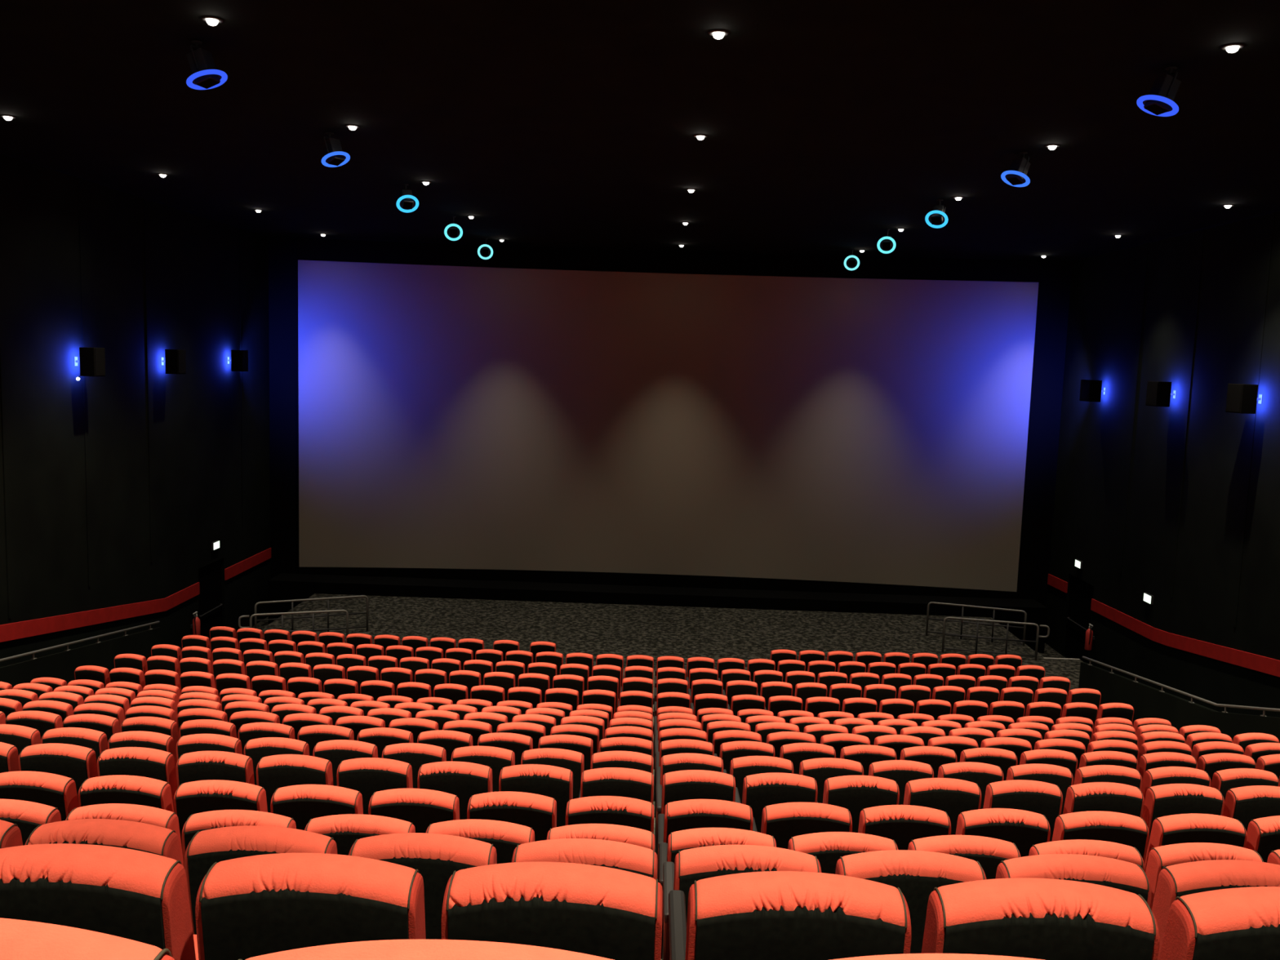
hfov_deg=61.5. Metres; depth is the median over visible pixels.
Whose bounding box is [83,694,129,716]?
chair
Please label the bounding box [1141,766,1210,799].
chair
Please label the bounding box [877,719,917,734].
chair
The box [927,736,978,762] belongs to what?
chair
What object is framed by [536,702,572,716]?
chair
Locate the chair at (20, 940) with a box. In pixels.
[0,917,174,959]
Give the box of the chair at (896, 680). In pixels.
[881,673,911,698]
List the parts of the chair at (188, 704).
panel, backrest, panel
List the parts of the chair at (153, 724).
panel, backrest, panel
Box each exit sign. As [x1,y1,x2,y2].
[211,540,219,551]
[1075,559,1083,568]
[1143,592,1154,604]
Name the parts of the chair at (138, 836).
panel, panel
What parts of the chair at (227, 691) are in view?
panel, backrest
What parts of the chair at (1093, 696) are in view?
panel, backrest, panel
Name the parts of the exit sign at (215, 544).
lit panel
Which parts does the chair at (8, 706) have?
panel, backrest, panel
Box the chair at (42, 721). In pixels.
[4,711,62,740]
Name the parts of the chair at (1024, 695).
panel, backrest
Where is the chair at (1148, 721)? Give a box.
[1133,717,1171,735]
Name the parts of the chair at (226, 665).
panel, backrest, panel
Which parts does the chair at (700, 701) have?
armrest, panel, panel, backrest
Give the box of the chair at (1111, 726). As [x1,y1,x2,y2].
[1093,723,1135,734]
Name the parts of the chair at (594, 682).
backrest, panel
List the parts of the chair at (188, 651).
panel, backrest, panel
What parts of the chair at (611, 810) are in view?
panel, panel, panel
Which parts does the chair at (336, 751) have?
backrest, panel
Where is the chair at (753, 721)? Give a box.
[745,715,785,732]
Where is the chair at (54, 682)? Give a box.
[30,677,66,690]
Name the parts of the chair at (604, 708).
backrest, panel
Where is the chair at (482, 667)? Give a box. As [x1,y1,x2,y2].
[463,659,493,685]
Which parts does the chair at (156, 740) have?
panel, backrest, panel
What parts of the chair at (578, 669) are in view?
backrest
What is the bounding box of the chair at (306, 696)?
[297,691,334,705]
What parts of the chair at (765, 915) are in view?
armrest, panel, panel, panel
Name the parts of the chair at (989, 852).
panel, backrest, panel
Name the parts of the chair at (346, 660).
backrest, panel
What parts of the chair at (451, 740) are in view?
panel, backrest, panel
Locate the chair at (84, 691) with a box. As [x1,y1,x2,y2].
[53,685,93,701]
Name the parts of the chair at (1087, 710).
panel, backrest, panel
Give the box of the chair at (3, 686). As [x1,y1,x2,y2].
[0,681,12,690]
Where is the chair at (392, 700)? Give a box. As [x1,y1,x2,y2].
[376,695,413,708]
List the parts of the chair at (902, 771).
panel, backrest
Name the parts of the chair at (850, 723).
panel, backrest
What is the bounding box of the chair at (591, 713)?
[568,709,608,737]
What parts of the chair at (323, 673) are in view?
backrest, panel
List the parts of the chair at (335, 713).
panel, backrest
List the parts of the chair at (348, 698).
panel, backrest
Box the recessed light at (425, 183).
[420,181,431,185]
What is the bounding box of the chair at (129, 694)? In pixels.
[94,687,135,704]
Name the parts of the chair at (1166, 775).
panel, backrest, panel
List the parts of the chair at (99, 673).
panel, backrest, panel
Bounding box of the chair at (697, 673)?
[685,667,718,691]
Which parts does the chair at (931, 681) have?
panel, backrest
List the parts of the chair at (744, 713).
panel, backrest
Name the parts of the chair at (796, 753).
panel, backrest, panel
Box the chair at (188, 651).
[181,645,213,674]
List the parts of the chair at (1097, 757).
panel, panel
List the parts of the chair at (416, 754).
backrest, panel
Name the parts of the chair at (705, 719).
panel, backrest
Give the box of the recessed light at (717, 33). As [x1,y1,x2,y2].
[708,29,728,39]
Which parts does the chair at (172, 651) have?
panel, backrest, panel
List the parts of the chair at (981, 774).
panel, backrest, panel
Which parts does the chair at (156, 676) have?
panel, backrest, panel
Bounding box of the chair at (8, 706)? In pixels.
[0,697,22,717]
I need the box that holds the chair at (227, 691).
[219,688,257,703]
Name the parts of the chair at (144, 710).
panel, backrest, panel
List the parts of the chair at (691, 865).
armrest, panel, panel, backrest, panel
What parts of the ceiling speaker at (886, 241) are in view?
ring plate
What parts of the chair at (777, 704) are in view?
panel, backrest, panel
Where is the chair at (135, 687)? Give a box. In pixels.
[104,681,142,697]
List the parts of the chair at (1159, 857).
panel, panel, backrest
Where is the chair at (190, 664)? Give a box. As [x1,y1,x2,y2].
[179,657,212,675]
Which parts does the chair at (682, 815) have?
armrest, panel, backrest, panel, panel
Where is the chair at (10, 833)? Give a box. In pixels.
[0,819,22,848]
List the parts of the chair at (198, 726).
panel, backrest, panel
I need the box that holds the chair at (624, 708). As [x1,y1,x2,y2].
[616,705,653,715]
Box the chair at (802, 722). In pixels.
[789,716,829,733]
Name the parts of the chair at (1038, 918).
panel, panel, panel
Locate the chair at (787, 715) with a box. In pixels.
[777,710,813,723]
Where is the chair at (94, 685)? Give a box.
[66,679,104,694]
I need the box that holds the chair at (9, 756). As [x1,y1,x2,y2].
[0,742,19,773]
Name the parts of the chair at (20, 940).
panel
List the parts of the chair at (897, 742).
panel, backrest, panel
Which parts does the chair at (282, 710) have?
panel, backrest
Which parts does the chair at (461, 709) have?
backrest, panel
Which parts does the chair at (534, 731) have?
panel, backrest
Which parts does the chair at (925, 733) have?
backrest, panel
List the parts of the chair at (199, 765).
panel, panel, backrest, panel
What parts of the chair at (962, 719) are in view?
backrest, panel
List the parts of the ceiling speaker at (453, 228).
ring plate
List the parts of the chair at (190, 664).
panel, backrest, panel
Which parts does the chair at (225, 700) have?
panel, backrest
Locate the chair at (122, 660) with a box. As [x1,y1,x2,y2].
[114,653,146,678]
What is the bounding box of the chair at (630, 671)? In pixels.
[623,666,653,679]
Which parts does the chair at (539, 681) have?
backrest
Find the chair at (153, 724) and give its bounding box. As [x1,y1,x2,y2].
[120,716,178,763]
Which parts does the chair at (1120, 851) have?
panel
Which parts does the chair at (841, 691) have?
panel, backrest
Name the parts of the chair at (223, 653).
panel, backrest, panel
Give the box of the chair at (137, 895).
[0,843,198,959]
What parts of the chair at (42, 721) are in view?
panel, backrest, panel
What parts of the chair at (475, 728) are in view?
panel, backrest, panel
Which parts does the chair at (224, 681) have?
backrest, panel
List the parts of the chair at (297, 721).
panel, backrest, panel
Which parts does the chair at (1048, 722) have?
backrest, panel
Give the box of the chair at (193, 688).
[180,685,218,696]
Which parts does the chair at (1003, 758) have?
panel, backrest, panel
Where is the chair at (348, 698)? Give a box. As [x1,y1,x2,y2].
[337,693,373,706]
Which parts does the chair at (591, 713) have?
backrest, panel, panel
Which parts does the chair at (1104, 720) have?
panel, backrest, panel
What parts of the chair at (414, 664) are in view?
backrest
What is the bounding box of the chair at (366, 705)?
[350,700,390,715]
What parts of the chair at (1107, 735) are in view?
panel, backrest, panel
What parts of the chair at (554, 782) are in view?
panel, backrest, panel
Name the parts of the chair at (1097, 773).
panel, backrest, panel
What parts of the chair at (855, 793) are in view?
panel, backrest, panel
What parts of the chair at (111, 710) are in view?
panel, backrest, panel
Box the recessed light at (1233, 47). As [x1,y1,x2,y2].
[1221,43,1244,53]
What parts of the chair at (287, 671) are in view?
backrest, panel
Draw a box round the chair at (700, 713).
[697,707,733,723]
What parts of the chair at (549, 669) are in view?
backrest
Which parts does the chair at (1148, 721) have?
panel, backrest, panel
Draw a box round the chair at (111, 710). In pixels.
[72,702,124,731]
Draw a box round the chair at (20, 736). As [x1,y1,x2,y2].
[0,724,40,755]
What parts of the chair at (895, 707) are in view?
panel, backrest, panel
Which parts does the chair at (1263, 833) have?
panel, backrest, panel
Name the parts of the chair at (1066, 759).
panel, backrest, panel, panel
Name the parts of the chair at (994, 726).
backrest, panel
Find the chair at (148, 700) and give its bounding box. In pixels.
[129,696,177,723]
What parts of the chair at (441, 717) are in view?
backrest, panel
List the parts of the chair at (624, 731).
backrest, panel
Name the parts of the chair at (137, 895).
panel, backrest, panel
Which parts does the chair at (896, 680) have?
backrest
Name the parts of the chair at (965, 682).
panel, backrest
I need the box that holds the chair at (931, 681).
[913,674,943,699]
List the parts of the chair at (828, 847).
panel, panel, backrest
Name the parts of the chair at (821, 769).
panel, backrest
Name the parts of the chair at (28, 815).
panel, backrest, panel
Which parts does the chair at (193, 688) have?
panel, panel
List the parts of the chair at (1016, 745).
panel, backrest, panel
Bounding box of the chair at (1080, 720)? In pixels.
[1055,716,1093,730]
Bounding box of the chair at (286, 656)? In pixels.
[273,650,304,676]
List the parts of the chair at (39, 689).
backrest, panel, panel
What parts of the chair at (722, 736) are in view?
panel, panel, backrest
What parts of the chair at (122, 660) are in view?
panel, backrest, panel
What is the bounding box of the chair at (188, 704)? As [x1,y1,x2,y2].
[176,698,222,715]
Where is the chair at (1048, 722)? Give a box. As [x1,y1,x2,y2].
[1016,715,1053,731]
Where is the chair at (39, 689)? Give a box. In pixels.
[12,683,53,697]
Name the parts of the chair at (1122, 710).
panel, backrest, panel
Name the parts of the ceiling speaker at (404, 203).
ring plate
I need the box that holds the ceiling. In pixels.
[0,0,1279,261]
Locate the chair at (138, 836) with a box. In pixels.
[25,818,182,864]
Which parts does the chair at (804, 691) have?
panel, backrest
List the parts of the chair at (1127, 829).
panel, backrest, panel, panel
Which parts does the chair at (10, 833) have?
backrest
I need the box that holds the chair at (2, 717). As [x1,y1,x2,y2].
[0,711,5,724]
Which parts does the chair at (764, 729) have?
backrest, panel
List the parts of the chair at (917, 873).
panel, backrest, panel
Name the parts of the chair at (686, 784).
armrest, panel, backrest, panel, panel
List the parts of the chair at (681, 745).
armrest, panel, backrest, panel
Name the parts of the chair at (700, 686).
panel, panel, backrest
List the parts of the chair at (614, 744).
backrest, panel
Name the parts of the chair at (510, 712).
backrest, panel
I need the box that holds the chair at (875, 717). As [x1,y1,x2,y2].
[857,711,894,724]
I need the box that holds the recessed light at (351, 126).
[345,124,359,130]
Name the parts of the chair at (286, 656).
backrest, panel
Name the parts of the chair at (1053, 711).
panel, backrest, panel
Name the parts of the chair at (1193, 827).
panel, backrest, panel, panel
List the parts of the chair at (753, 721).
panel, backrest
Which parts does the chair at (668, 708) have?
armrest, panel, backrest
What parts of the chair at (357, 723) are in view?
panel, backrest, panel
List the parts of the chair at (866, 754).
panel, backrest, panel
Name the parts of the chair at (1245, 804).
panel, backrest, panel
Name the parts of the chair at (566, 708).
backrest, panel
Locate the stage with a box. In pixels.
[267,573,1047,653]
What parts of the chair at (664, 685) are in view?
panel, backrest, panel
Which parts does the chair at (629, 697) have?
backrest, panel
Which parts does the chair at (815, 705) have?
panel, backrest, panel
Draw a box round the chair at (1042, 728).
[1008,721,1049,739]
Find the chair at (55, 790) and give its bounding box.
[0,770,79,821]
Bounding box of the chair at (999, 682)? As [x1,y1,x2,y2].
[976,675,1007,701]
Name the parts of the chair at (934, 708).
panel, backrest, panel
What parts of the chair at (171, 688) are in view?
panel, backrest, panel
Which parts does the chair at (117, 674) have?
panel, backrest, panel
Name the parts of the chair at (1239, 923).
panel, backrest, panel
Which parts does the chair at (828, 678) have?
backrest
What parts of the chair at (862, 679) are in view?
panel, backrest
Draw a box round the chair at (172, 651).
[151,644,182,666]
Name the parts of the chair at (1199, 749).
panel, backrest, panel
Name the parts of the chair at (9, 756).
panel, backrest, panel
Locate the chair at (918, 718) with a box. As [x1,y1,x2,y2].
[897,713,934,726]
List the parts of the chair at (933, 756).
panel, backrest, panel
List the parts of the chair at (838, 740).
panel, panel, backrest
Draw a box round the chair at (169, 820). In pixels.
[65,803,183,866]
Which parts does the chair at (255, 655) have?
backrest, panel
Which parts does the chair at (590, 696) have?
backrest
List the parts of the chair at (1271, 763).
panel, backrest, panel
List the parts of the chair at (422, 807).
panel, panel, backrest, panel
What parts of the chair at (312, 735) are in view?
panel, backrest, panel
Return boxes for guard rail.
[238,609,348,643]
[254,595,368,635]
[925,601,1026,645]
[941,617,1049,661]
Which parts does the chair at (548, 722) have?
backrest, panel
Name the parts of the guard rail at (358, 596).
post, rail, rail, post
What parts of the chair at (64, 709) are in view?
panel, backrest, panel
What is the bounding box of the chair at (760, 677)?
[750,670,782,696]
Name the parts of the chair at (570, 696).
backrest, panel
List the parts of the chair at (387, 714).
panel, backrest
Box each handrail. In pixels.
[0,621,159,662]
[1082,656,1279,716]
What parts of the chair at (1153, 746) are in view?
panel, backrest, panel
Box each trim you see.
[0,582,199,642]
[224,547,271,580]
[1043,657,1079,659]
[1047,573,1067,592]
[1090,598,1279,676]
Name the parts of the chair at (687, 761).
armrest, panel, backrest, panel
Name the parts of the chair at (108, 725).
panel, backrest, panel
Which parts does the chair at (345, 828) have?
panel, backrest, panel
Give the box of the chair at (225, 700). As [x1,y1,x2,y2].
[221,693,262,711]
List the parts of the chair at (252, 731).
panel, backrest, panel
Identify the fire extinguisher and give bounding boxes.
[190,611,200,635]
[1084,623,1094,650]
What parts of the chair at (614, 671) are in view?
backrest, panel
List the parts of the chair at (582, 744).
backrest, panel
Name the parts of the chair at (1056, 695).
panel, backrest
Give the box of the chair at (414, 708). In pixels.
[394,702,434,718]
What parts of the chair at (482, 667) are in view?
backrest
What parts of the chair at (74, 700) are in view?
panel, backrest, panel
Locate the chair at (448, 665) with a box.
[431,657,461,683]
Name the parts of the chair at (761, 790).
armrest, panel, backrest, panel, panel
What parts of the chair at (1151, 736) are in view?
panel, backrest, panel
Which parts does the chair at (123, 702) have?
panel, backrest, panel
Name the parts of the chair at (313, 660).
backrest, panel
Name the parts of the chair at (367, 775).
panel, backrest, panel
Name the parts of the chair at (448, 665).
backrest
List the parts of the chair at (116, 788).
panel, panel, backrest, panel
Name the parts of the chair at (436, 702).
backrest, panel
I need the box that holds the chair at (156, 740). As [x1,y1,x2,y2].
[107,730,177,781]
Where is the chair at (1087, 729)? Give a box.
[1051,723,1093,742]
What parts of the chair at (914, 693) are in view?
panel, backrest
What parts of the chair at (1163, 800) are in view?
panel, backrest, panel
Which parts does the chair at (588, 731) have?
backrest, panel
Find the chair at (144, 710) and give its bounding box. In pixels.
[124,705,176,721]
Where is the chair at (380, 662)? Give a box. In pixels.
[368,655,397,680]
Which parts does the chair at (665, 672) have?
backrest, panel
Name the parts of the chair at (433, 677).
backrest, panel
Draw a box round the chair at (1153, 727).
[1136,724,1178,742]
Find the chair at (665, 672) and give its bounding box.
[653,666,685,716]
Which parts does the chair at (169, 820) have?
backrest, panel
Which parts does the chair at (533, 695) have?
backrest, panel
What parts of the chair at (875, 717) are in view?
panel, backrest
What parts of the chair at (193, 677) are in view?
panel, backrest, panel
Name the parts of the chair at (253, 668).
backrest, panel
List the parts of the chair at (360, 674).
backrest, panel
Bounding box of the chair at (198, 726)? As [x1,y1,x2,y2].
[178,719,236,737]
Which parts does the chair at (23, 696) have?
panel, backrest, panel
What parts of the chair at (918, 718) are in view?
backrest, panel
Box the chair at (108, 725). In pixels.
[62,713,120,742]
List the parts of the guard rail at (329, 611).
post, rail, post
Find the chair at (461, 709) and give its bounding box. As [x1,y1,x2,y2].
[437,704,477,719]
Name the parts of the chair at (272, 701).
panel, backrest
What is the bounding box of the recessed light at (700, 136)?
[693,133,707,140]
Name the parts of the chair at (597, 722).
panel, backrest, panel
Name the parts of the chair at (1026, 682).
panel, backrest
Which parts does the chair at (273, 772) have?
panel, backrest, panel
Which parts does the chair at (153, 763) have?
panel, panel, backrest, panel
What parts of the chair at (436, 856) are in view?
backrest, panel, panel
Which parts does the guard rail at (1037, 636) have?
post, rail, rail, post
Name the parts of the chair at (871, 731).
backrest, panel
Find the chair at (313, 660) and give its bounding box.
[304,652,335,677]
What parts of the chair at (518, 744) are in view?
panel, backrest, panel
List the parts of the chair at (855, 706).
panel, backrest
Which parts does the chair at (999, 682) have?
panel, backrest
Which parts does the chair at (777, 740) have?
panel, backrest, panel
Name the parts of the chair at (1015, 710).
panel, backrest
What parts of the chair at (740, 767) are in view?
panel, backrest, panel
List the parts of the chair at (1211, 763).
panel, backrest, panel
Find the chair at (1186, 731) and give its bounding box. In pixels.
[1178,724,1221,742]
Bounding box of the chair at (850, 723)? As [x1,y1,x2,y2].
[833,717,873,733]
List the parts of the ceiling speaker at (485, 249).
ring plate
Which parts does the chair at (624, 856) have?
panel, panel, panel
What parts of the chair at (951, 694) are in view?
panel, backrest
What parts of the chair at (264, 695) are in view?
panel, backrest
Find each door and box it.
[198,559,222,646]
[1064,574,1093,662]
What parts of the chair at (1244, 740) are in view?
panel, backrest, panel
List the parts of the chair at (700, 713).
panel, backrest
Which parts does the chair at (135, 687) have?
panel, backrest, panel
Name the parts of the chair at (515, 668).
backrest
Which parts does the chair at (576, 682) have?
backrest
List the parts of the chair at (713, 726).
panel, panel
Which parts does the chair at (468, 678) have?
backrest, panel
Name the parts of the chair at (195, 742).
panel, panel, backrest, panel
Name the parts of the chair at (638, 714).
panel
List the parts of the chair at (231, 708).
panel, backrest, panel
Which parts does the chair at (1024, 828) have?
panel, backrest, panel, panel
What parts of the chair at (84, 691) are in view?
backrest, panel, panel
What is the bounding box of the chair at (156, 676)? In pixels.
[144,669,180,692]
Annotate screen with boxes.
[297,259,1039,593]
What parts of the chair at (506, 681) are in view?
backrest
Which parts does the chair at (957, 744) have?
panel, backrest, panel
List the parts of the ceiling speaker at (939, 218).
ring plate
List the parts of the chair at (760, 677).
backrest, panel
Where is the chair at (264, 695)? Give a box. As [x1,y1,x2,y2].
[257,689,295,703]
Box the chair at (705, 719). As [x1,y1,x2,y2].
[701,713,741,732]
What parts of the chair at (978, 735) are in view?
backrest, panel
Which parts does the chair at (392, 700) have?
panel, backrest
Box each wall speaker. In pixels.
[74,346,105,380]
[160,349,186,373]
[226,350,248,371]
[1079,379,1106,401]
[1145,381,1176,407]
[1225,383,1262,413]
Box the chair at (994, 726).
[964,720,1005,737]
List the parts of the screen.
frame post, frame post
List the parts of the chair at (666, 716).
panel, backrest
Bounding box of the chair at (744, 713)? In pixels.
[737,708,773,723]
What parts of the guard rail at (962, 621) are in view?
post, rail, rail, post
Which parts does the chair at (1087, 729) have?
backrest, panel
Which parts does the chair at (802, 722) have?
panel, backrest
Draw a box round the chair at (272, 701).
[263,696,304,712]
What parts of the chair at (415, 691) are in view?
backrest, panel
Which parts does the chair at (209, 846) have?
panel, panel, backrest, panel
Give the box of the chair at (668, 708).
[653,706,693,757]
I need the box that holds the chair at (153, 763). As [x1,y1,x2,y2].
[97,746,177,812]
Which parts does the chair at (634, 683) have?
backrest, panel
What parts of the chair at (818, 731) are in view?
panel, backrest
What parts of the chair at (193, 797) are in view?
panel, backrest, panel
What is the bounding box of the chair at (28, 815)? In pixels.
[0,799,61,845]
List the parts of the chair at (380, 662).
backrest, panel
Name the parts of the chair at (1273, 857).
backrest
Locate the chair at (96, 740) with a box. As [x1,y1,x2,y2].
[40,727,107,761]
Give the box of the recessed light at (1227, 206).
[1222,204,1234,208]
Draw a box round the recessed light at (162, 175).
[157,173,168,177]
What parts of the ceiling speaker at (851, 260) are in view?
ring plate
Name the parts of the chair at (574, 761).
backrest, panel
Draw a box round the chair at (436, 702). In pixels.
[416,697,453,710]
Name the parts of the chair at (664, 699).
armrest, panel, backrest, panel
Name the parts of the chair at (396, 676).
backrest, panel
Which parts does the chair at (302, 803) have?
panel, panel, backrest, panel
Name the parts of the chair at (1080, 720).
backrest, panel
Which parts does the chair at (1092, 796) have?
panel, backrest, panel, panel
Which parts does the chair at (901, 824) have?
panel, backrest, panel, panel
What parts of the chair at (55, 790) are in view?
panel, backrest, panel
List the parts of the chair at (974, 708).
panel, backrest, panel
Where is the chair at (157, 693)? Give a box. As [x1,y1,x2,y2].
[136,689,177,706]
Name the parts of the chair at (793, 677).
backrest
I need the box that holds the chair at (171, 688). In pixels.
[142,684,180,703]
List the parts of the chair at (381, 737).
panel, backrest, panel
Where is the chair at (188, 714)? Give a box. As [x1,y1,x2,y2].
[177,707,227,738]
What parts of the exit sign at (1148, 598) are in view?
lit panel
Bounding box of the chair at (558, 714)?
[524,707,564,725]
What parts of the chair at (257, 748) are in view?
backrest, panel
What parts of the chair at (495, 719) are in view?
backrest, panel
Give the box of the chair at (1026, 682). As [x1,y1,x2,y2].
[1008,675,1039,702]
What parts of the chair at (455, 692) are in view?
panel, backrest, panel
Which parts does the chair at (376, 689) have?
panel, backrest, panel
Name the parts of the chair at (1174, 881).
panel, panel, backrest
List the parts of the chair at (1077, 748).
panel, backrest, panel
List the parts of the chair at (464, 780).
panel, backrest, panel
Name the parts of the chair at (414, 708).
panel, backrest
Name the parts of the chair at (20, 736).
panel, backrest, panel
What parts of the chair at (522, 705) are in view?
backrest, panel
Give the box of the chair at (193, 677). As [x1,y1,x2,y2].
[179,671,215,693]
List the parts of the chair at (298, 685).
panel, backrest, panel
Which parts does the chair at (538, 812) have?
panel, panel, backrest, panel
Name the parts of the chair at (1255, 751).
panel, backrest, panel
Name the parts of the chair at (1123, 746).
panel, backrest, panel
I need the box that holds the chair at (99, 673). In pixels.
[74,665,109,687]
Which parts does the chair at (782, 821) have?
armrest, panel, backrest, panel, panel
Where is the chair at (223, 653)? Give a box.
[212,647,242,663]
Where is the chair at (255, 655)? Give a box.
[242,648,273,673]
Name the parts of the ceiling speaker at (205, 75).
ring plate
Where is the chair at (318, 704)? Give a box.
[306,697,347,714]
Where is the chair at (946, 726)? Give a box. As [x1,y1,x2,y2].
[920,720,961,736]
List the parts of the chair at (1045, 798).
panel, backrest, panel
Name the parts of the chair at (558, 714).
backrest, panel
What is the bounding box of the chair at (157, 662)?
[146,655,180,686]
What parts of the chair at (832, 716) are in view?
panel, backrest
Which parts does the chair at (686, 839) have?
armrest, panel, panel, backrest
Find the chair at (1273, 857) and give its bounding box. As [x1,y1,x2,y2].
[1266,848,1279,865]
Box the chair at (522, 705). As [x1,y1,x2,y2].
[496,700,533,714]
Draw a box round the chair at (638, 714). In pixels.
[613,711,653,721]
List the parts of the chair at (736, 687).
backrest, panel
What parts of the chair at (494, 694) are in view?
panel, backrest, panel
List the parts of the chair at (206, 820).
panel, panel, backrest, panel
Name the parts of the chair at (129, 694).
backrest, panel, panel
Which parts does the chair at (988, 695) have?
panel, backrest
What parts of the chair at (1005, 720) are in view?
backrest, panel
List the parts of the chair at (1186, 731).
panel, panel, backrest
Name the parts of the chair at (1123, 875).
panel, backrest, panel, panel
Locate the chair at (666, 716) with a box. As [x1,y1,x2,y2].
[653,712,697,769]
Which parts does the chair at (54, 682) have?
backrest, panel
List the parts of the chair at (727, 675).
panel, backrest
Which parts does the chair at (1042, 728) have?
backrest, panel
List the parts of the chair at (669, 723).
armrest, panel, backrest, panel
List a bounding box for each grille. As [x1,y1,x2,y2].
[94,348,105,375]
[177,350,186,373]
[196,78,219,88]
[242,351,248,370]
[328,158,344,165]
[402,201,413,208]
[449,229,457,236]
[482,248,488,255]
[848,260,855,266]
[882,242,890,249]
[931,217,941,224]
[1006,177,1022,185]
[1079,380,1090,400]
[1144,104,1168,115]
[1145,382,1158,405]
[1225,384,1242,412]
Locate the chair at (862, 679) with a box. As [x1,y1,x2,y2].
[848,672,879,697]
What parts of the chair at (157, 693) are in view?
panel, backrest, panel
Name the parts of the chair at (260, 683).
panel, backrest, panel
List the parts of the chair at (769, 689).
panel, backrest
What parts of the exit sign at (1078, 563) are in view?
lit panel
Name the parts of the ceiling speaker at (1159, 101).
ring plate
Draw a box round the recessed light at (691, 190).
[685,188,696,192]
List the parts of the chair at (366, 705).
panel, backrest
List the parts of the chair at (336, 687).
panel, backrest, panel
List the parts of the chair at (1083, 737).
panel, backrest, panel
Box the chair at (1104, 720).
[1093,717,1133,733]
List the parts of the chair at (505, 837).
backrest, panel, panel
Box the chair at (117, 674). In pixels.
[109,667,144,690]
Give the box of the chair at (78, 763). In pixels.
[18,742,97,799]
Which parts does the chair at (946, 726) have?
backrest, panel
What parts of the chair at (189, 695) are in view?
panel, panel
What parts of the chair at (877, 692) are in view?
panel, backrest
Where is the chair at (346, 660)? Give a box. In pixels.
[336,653,366,679]
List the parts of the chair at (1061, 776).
panel, backrest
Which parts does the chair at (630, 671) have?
panel, backrest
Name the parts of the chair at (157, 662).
panel, backrest, panel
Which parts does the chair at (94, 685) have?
backrest, panel, panel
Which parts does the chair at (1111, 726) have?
panel, panel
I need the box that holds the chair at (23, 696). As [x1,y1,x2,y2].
[0,688,38,707]
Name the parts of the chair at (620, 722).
backrest, panel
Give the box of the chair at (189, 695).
[178,692,219,702]
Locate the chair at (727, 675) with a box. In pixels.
[718,668,751,693]
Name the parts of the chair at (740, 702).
panel, backrest, panel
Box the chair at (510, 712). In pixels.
[481,706,521,722]
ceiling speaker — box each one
[186,40,227,89]
[321,132,350,167]
[395,183,418,213]
[444,216,462,240]
[477,238,493,259]
[844,248,859,270]
[876,229,896,253]
[924,199,948,228]
[1000,151,1030,186]
[1136,66,1181,116]
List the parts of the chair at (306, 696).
panel, backrest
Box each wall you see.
[0,153,271,666]
[0,626,161,688]
[268,237,1072,606]
[1044,211,1279,717]
[1078,662,1279,742]
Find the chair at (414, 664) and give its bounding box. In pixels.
[399,657,429,682]
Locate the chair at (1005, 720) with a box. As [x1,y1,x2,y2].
[977,715,1014,728]
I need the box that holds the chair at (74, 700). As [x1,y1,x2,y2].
[38,691,84,710]
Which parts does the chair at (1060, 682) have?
panel, backrest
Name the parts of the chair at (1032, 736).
panel, backrest, panel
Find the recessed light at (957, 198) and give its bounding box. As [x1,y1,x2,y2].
[952,196,964,200]
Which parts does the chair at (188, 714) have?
panel, panel, backrest, panel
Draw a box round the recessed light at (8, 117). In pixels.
[0,114,16,120]
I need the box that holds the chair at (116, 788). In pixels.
[78,774,173,812]
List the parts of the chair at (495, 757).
backrest, panel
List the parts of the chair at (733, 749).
panel, backrest, panel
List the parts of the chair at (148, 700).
panel, backrest, panel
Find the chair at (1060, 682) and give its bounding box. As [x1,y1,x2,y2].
[1039,676,1070,700]
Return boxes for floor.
[252,616,1065,657]
[261,593,1083,690]
[617,668,662,959]
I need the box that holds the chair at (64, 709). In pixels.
[22,700,73,721]
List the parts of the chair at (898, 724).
panel, backrest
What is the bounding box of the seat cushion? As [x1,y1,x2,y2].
[193,934,198,959]
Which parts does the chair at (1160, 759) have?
panel, backrest, panel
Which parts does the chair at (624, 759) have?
panel, backrest, panel, panel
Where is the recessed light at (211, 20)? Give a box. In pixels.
[200,16,222,26]
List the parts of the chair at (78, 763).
panel, panel, backrest, panel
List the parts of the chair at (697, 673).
panel, backrest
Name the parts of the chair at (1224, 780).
panel, backrest, panel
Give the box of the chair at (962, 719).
[937,714,974,728]
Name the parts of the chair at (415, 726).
panel, backrest, panel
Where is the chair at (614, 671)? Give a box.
[591,664,621,700]
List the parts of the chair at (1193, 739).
panel, backrest, panel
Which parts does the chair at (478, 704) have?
backrest, panel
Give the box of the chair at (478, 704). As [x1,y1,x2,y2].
[456,698,493,711]
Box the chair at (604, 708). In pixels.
[576,703,613,725]
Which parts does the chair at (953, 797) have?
panel, backrest, panel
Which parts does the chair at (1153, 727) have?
panel, backrest, panel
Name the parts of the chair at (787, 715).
panel, backrest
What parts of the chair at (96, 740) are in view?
panel, backrest, panel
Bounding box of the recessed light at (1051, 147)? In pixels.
[1044,144,1059,150]
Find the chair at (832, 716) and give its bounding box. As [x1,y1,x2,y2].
[817,711,854,724]
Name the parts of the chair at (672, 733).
armrest, panel, backrest, panel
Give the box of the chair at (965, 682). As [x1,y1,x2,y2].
[945,675,975,700]
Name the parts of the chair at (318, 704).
panel, backrest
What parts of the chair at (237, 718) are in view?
panel, backrest, panel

